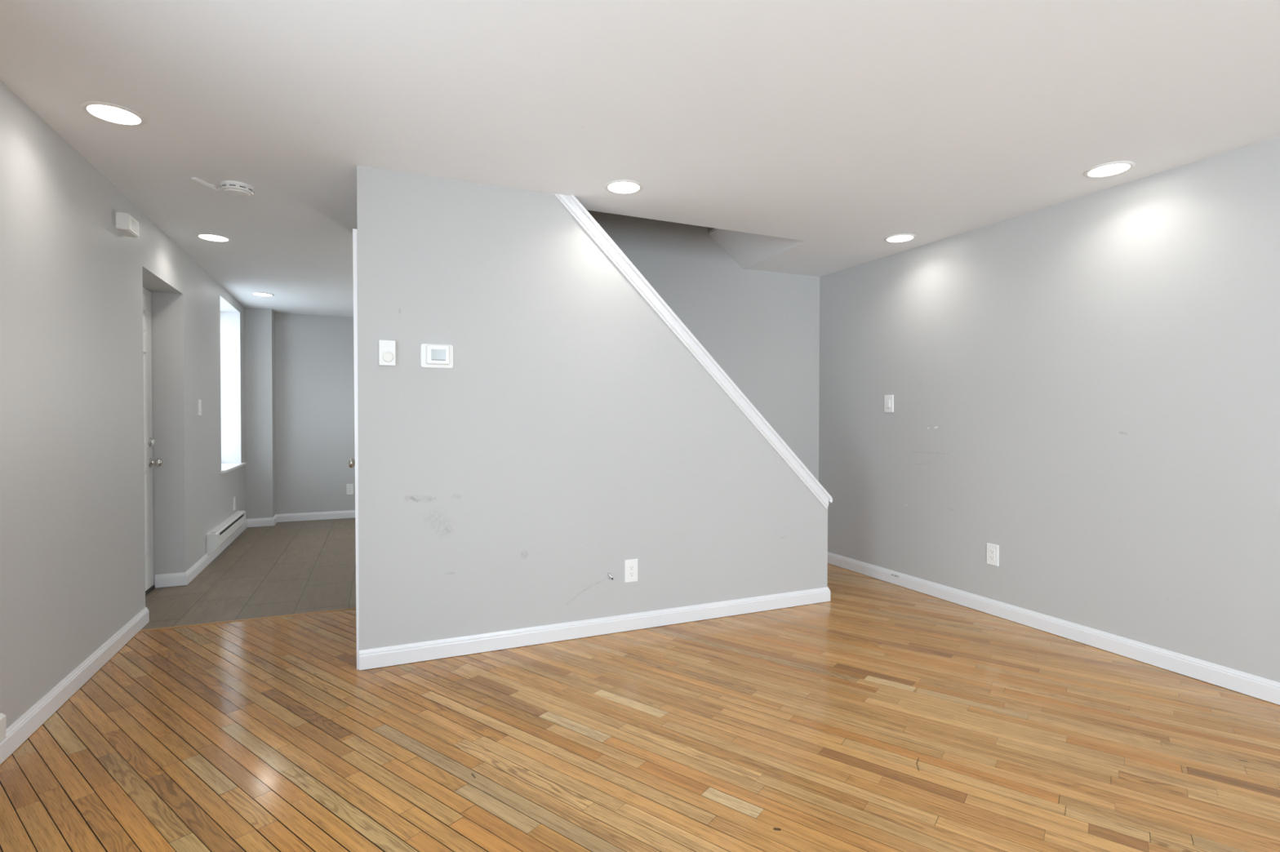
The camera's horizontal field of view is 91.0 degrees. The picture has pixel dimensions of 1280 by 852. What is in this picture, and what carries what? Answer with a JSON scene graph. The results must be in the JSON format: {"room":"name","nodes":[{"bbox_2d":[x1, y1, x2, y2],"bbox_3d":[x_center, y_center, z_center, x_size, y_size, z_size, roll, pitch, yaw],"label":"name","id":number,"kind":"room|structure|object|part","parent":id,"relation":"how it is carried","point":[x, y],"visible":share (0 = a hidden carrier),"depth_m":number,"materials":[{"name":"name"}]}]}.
{"room":"empty living room","nodes":[
{"label":"empty living room","id":0,"kind":"room"},
{"bbox_2d":[0,80,275,729],"bbox_3d":[-2.290,-0.150,2.239,0.530,2.690,11.250,0,1,-24],"label":"wall","id":1,"kind":"structure","parent":0,"point":[73,540],"depth_m":3.01,"materials":[{"name":"grey paint"}]},
{"bbox_2d":[0,713,6,742],"bbox_3d":[-1.913,1.049,1.501,0.073,0.134,1.365,0,1,-24],"label":"baseboard heater","id":2,"kind":"object","parent":1,"relation":"attached to","point":[2,717],"visible":1,"depth_m":2.12,"materials":[{"name":"white metal"}]},
{"bbox_2d":[0,607,149,764],"bbox_3d":[-1.525,1.171,0.552,0.014,0.092,7.012,0,1,-24],"label":"baseboard","id":3,"kind":"structure","parent":1,"relation":"attached to","point":[23,728],"depth_m":2.71,"materials":[{"name":"white wood"}]},
{"bbox_2d":[115,212,138,237],"bbox_3d":[-2.776,-1.089,3.411,0.056,0.088,0.170,0,1,-24],"label":"door chime","id":4,"kind":"object","parent":1,"relation":"attached to","point":[126,224],"visible":1,"depth_m":3.35,"materials":[{"name":"white plastic"}]},
{"bbox_2d":[142,287,162,595],"bbox_3d":[-3.297,0.110,4.081,0.140,2.118,0.912,0,1,-24],"label":"door","id":5,"kind":"structure","parent":1,"relation":"in","point":[148,442],"depth_m":4.40,"materials":[{"name":"white paint"}]},
{"bbox_3d":[-3.319,0.116,4.074,0.045,2.050,0.878,0,1,-24],"label":"panel","id":6,"kind":"part","parent":5,"relation":"part of","materials":[{"name":"white paint"}]},
{"bbox_3d":[-3.420,0.259,4.448,0.070,0.066,0.066,0,1,-24],"label":"knob","id":7,"kind":"part","parent":5,"relation":"part of","materials":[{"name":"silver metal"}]},
{"bbox_2d":[198,399,201,415],"bbox_3d":[-3.501,-0.146,5.009,0.014,0.129,0.080,0,1,-24],"label":"light switch","id":8,"kind":"object","parent":1,"relation":"attached to","point":[199,401],"visible":1,"depth_m":4.99,"materials":[{"name":"white plastic"}]},
{"bbox_2d":[155,515,276,588],"bbox_3d":[-3.843,1.095,5.920,0.274,0.092,2.914,0,1,-20],"label":"baseboard","id":9,"kind":"structure","parent":1,"relation":"attached to","point":[163,580],"depth_m":5.00,"materials":[{"name":"white wood"}]},
{"bbox_2d":[206,511,245,554],"bbox_3d":[-3.850,0.972,5.887,0.073,0.167,1.425,0,1,-24],"label":"baseboard heater","id":10,"kind":"object","parent":1,"relation":"attached to","point":[220,534],"visible":1,"depth_m":5.62,"materials":[{"name":"white metal"}]},
{"bbox_2d":[219,514,243,535],"bbox_3d":[-3.859,0.930,5.899,0.056,0.062,1.255,0,1,-24],"label":"grille","id":11,"kind":"object","parent":10,"relation":"attached to","point":[233,522],"depth_m":5.89,"materials":[{"name":"grey metal"}]},
{"bbox_3d":[-3.845,0.989,5.911,0.042,0.110,1.235,0,1,-24],"label":"panel","id":12,"kind":"part","parent":10,"relation":"part of","materials":[{"name":"white metal"}]},
{"bbox_2d":[219,294,240,463],"bbox_3d":[-4.153,-0.402,6.196,0.219,1.612,1.044,0,1,-24],"label":"window","id":13,"kind":"structure","parent":1,"relation":"attached to","point":[230,363],"depth_m":6.67,"materials":[{"name":"white glass"}]},
{"bbox_2d":[220,462,245,473],"bbox_3d":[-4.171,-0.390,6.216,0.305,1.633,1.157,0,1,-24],"label":"windowsill","id":14,"kind":"structure","parent":1,"relation":"in","point":[225,468],"depth_m":6.26,"materials":[{"name":"white paint"}]},
{"bbox_2d":[233,497,235,511],"bbox_3d":[-4.087,0.782,6.340,0.008,0.131,0.081,0,1,-24],"label":"wall outlet","id":15,"kind":"object","parent":1,"relation":"attached to","point":[233,497],"visible":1,"depth_m":6.32,"materials":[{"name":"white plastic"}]},
{"bbox_2d":[274,312,355,522],"bbox_3d":[-2.395,-0.171,8.260,5.204,2.810,0.250,0,1,-24],"label":"wall","id":16,"kind":"structure","parent":0,"point":[314,357],"depth_m":7.47,"materials":[{"name":"grey paint"}]},
{"bbox_2d":[275,510,355,522],"bbox_3d":[-2.170,1.066,8.232,4.524,0.092,0.014,0,1,-24],"label":"baseboard","id":17,"kind":"structure","parent":16,"relation":"attached to","point":[351,513],"depth_m":7.48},
{"bbox_2d":[346,484,353,495],"bbox_3d":[-3.519,0.772,7.636,0.081,0.131,0.008,0,1,-24],"label":"wall outlet","id":18,"kind":"object","parent":16,"relation":"attached to","point":[349,487],"visible":1,"depth_m":7.63,"materials":[{"name":"white plastic"}]},
{"bbox_2d":[356,164,827,653],"bbox_3d":[-0.077,-0.046,3.673,2.863,2.470,0.118,0,1,-24],"label":"wall","id":19,"kind":"structure","parent":0,"point":[571,436],"depth_m":3.39,"materials":[{"name":"grey paint"}]},
{"bbox_2d":[378,339,395,366],"bbox_3d":[-1.234,-0.357,3.073,0.076,0.124,0.038,0,1,-24],"label":"thermostat","id":20,"kind":"object","parent":19,"relation":"attached to","point":[387,348],"visible":1,"depth_m":3.06,"materials":[{"name":"white plastic"}]},
{"bbox_2d":[420,343,453,368],"bbox_3d":[-1.021,-0.353,3.172,0.158,0.121,0.028,0,1,-24],"label":"thermostat","id":21,"kind":"object","parent":19,"relation":"attached to","point":[432,355],"visible":1,"depth_m":3.16,"materials":[{"name":"white plastic"}]},
{"bbox_3d":[-1.012,-0.357,3.162,0.069,0.055,0.002,0,1,-24],"label":"screen frame","id":22,"kind":"part","parent":21,"relation":"part of","materials":[{"name":"grey plastic"}]},
{"bbox_2d":[359,586,830,671],"bbox_3d":[-0.069,1.130,3.685,2.878,0.092,0.132,0,1,-24],"label":"baseboard","id":23,"kind":"structure","parent":19,"relation":"attached to","point":[393,655],"depth_m":3.49,"materials":[{"name":"white wood"}]},
{"bbox_2d":[624,559,637,582],"bbox_3d":[-0.049,0.836,3.629,0.081,0.131,0.008,0,1,-24],"label":"wall outlet","id":24,"kind":"object","parent":19,"relation":"attached to","point":[630,566],"visible":1,"depth_m":3.62,"materials":[{"name":"white plastic"}]},
{"bbox_2d":[629,564,634,577],"bbox_3d":[-0.048,0.836,3.626,0.034,0.067,0.002,0,1,-24],"label":"receptacle","id":25,"kind":"object","parent":24,"relation":"attached to","point":[631,566],"depth_m":3.63,"materials":[{"name":"white plastic"}]},
{"bbox_2d":[553,194,832,509],"bbox_3d":[0.329,-0.431,3.848,2.014,1.983,0.185,0,1,-24],"label":"trim","id":26,"kind":"structure","parent":19,"relation":"attached to","point":[571,202],"depth_m":3.75,"materials":[{"name":"white wood"}]},
{"bbox_2d":[0,0,1279,317],"bbox_3d":[-0.184,-1.379,3.179,5.154,0.272,11.200,0,1,-24],"label":"ceiling","id":27,"kind":"structure","parent":0,"point":[841,128],"depth_m":2.45,"materials":[{"name":"white paint"}]},
{"bbox_2d":[80,101,146,126],"bbox_3d":[-2.099,-1.244,2.513,0.202,0.006,0.202,0,1,-24],"label":"recessed light","id":28,"kind":"object","parent":27,"relation":"in","point":[107,112],"visible":1,"depth_m":2.51,"materials":[{"name":"white plastic"}]},
{"bbox_2d":[87,104,140,124],"bbox_3d":[-2.099,-1.246,2.513,0.164,0.004,0.164,0,1,24],"label":"diffuser","id":29,"kind":"object","parent":28,"relation":"attached to","point":[113,113],"depth_m":2.51,"materials":[{"name":"white plastic"}]},
{"bbox_2d":[195,233,231,242],"bbox_3d":[-2.874,-1.269,4.242,0.202,0.006,0.202,0,1,-24],"label":"recessed light","id":30,"kind":"object","parent":27,"relation":"in","point":[209,237],"visible":1,"depth_m":4.24,"materials":[{"name":"white plastic"}]},
{"bbox_2d":[199,234,228,241],"bbox_3d":[-2.874,-1.270,4.242,0.164,0.004,0.164,0,1,18],"label":"diffuser","id":31,"kind":"object","parent":30,"relation":"attached to","point":[213,237],"depth_m":4.24,"materials":[{"name":"white plastic"}]},
{"bbox_2d":[220,180,253,197],"bbox_3d":[-2.110,-1.236,3.298,0.150,0.046,0.150,0,1,-24],"label":"smoke detector","id":32,"kind":"object","parent":27,"relation":"attached to","point":[234,188],"visible":1,"depth_m":3.26,"materials":[{"name":"white plastic"}]},
{"bbox_2d":[250,292,274,296],"bbox_3d":[-3.722,-1.297,6.204,0.202,0.006,0.202,0,1,-24],"label":"recessed light","id":33,"kind":"object","parent":27,"relation":"in","point":[259,294],"visible":1,"depth_m":6.19,"materials":[{"name":"white plastic"}]},
{"bbox_2d":[253,293,271,296],"bbox_3d":[-3.722,-1.298,6.204,0.164,0.004,0.164,0,1,24],"label":"diffuser","id":34,"kind":"object","parent":33,"relation":"attached to","point":[255,294],"depth_m":6.19,"materials":[{"name":"white plastic"}]},
{"bbox_2d":[604,179,643,194],"bbox_3d":[-0.085,-1.252,3.301,0.202,0.006,0.202,0,1,-24],"label":"recessed light","id":35,"kind":"object","parent":27,"relation":"in","point":[618,186],"visible":1,"depth_m":3.29,"materials":[{"name":"white plastic"}]},
{"bbox_2d":[608,182,639,192],"bbox_3d":[-0.085,-1.254,3.301,0.164,0.004,0.164,0,1,18],"label":"diffuser","id":36,"kind":"object","parent":35,"relation":"attached to","point":[613,187],"depth_m":3.30,"materials":[{"name":"white plastic"}]},
{"bbox_2d":[884,233,916,242],"bbox_3d":[1.750,-1.262,4.234,0.202,0.006,0.202,0,1,-24],"label":"recessed light","id":37,"kind":"object","parent":27,"relation":"in","point":[902,237],"visible":1,"depth_m":4.22,"materials":[{"name":"white plastic"}]},
{"bbox_2d":[886,235,913,241],"bbox_3d":[1.750,-1.264,4.234,0.164,0.004,0.164,0,1,24],"label":"diffuser","id":38,"kind":"object","parent":37,"relation":"attached to","point":[893,237],"depth_m":4.22,"materials":[{"name":"white plastic"}]},
{"bbox_2d":[1083,160,1135,177],"bbox_3d":[2.280,-1.246,3.060,0.202,0.006,0.202,0,1,-24],"label":"recessed light","id":39,"kind":"object","parent":27,"relation":"in","point":[1109,169],"visible":1,"depth_m":3.05,"materials":[{"name":"white plastic"}]},
{"bbox_2d":[1088,163,1129,176],"bbox_3d":[2.280,-1.247,3.060,0.164,0.004,0.164,0,1,-21],"label":"diffuser","id":40,"kind":"object","parent":39,"relation":"attached to","point":[1105,169],"depth_m":3.05,"materials":[{"name":"white plastic"}]},
{"bbox_2d":[0,563,1279,851],"bbox_3d":[0.691,1.211,1.436,4.783,0.001,6.838,0,1,-24],"label":"floor","id":41,"kind":"structure","parent":0,"point":[44,834],"depth_m":2.37,"materials":[{"name":"brown wood"}]},
{"bbox_2d":[139,608,355,631],"bbox_3d":[-2.343,1.172,3.826,1.161,0.003,0.028,0,1,-22],"label":"trim","id":42,"kind":"structure","parent":41,"relation":"on","point":[158,628],"depth_m":3.80,"materials":[{"name":"brown wood"}]},
{"bbox_2d":[586,209,819,481],"bbox_3d":[-0.143,-1.301,4.803,3.674,4.950,0.130,0,1,-22],"label":"wall","id":43,"kind":"structure","parent":0,"point":[762,328],"depth_m":5.14,"materials":[{"name":"grey paint"}]},
{"bbox_2d":[707,226,717,234],"bbox_3d":[-0.505,-2.683,4.112,2.820,2.390,1.200,0,1,-24],"label":"wall","id":44,"kind":"structure","parent":0,"point":[708,228],"depth_m":4.96,"materials":[{"name":"grey paint"}]},
{"bbox_2d":[818,135,1279,691],"bbox_3d":[2.159,-0.110,4.204,0.150,2.810,11.250,0,1,-24],"label":"wall","id":45,"kind":"structure","parent":0,"point":[1086,388],"depth_m":3.40,"materials":[{"name":"grey paint"}]},
{"bbox_2d":[884,395,893,412],"bbox_3d":[1.853,-0.166,4.693,0.014,0.129,0.086,0,1,-24],"label":"light switch","id":46,"kind":"object","parent":45,"relation":"attached to","point":[888,399],"visible":1,"depth_m":4.68,"materials":[{"name":"white plastic"}]},
{"bbox_2d":[986,542,999,566],"bbox_3d":[2.199,0.803,3.926,0.008,0.131,0.081,0,1,-24],"label":"wall outlet","id":47,"kind":"object","parent":45,"relation":"attached to","point":[993,550],"visible":1,"depth_m":3.92,"materials":[{"name":"white plastic"}]},
{"bbox_2d":[989,549,994,560],"bbox_3d":[2.196,0.803,3.925,0.002,0.067,0.034,0,1,-24],"label":"receptacle","id":48,"kind":"object","parent":47,"relation":"attached to","point":[991,551],"depth_m":3.93,"materials":[{"name":"white plastic"}]},
{"bbox_2d":[827,551,1279,705],"bbox_3d":[2.893,1.153,2.350,0.014,0.092,6.731,0,1,-24],"label":"baseboard","id":49,"kind":"structure","parent":45,"relation":"attached to","point":[1267,690],"depth_m":3.39,"materials":[{"name":"white wood"}]},
{"bbox_3d":[-1.587,-0.048,3.672,0.100,2.470,1.100,0,1,-24],"label":"wall","id":50,"kind":"structure","parent":0,"visible":0},
{"bbox_2d":[348,228,359,670],"bbox_3d":[-1.561,0.112,3.477,0.106,2.136,0.940,0,1,-24],"label":"door","id":51,"kind":"structure","parent":50,"relation":"in","point":[352,462],"depth_m":3.04,"materials":[{"name":"white paint"}]},
{"bbox_3d":[-1.705,0.221,3.760,0.070,0.066,0.066,0,1,-24],"label":"knob","id":52,"kind":"part","parent":51,"relation":"part of","materials":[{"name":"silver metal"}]}
]}

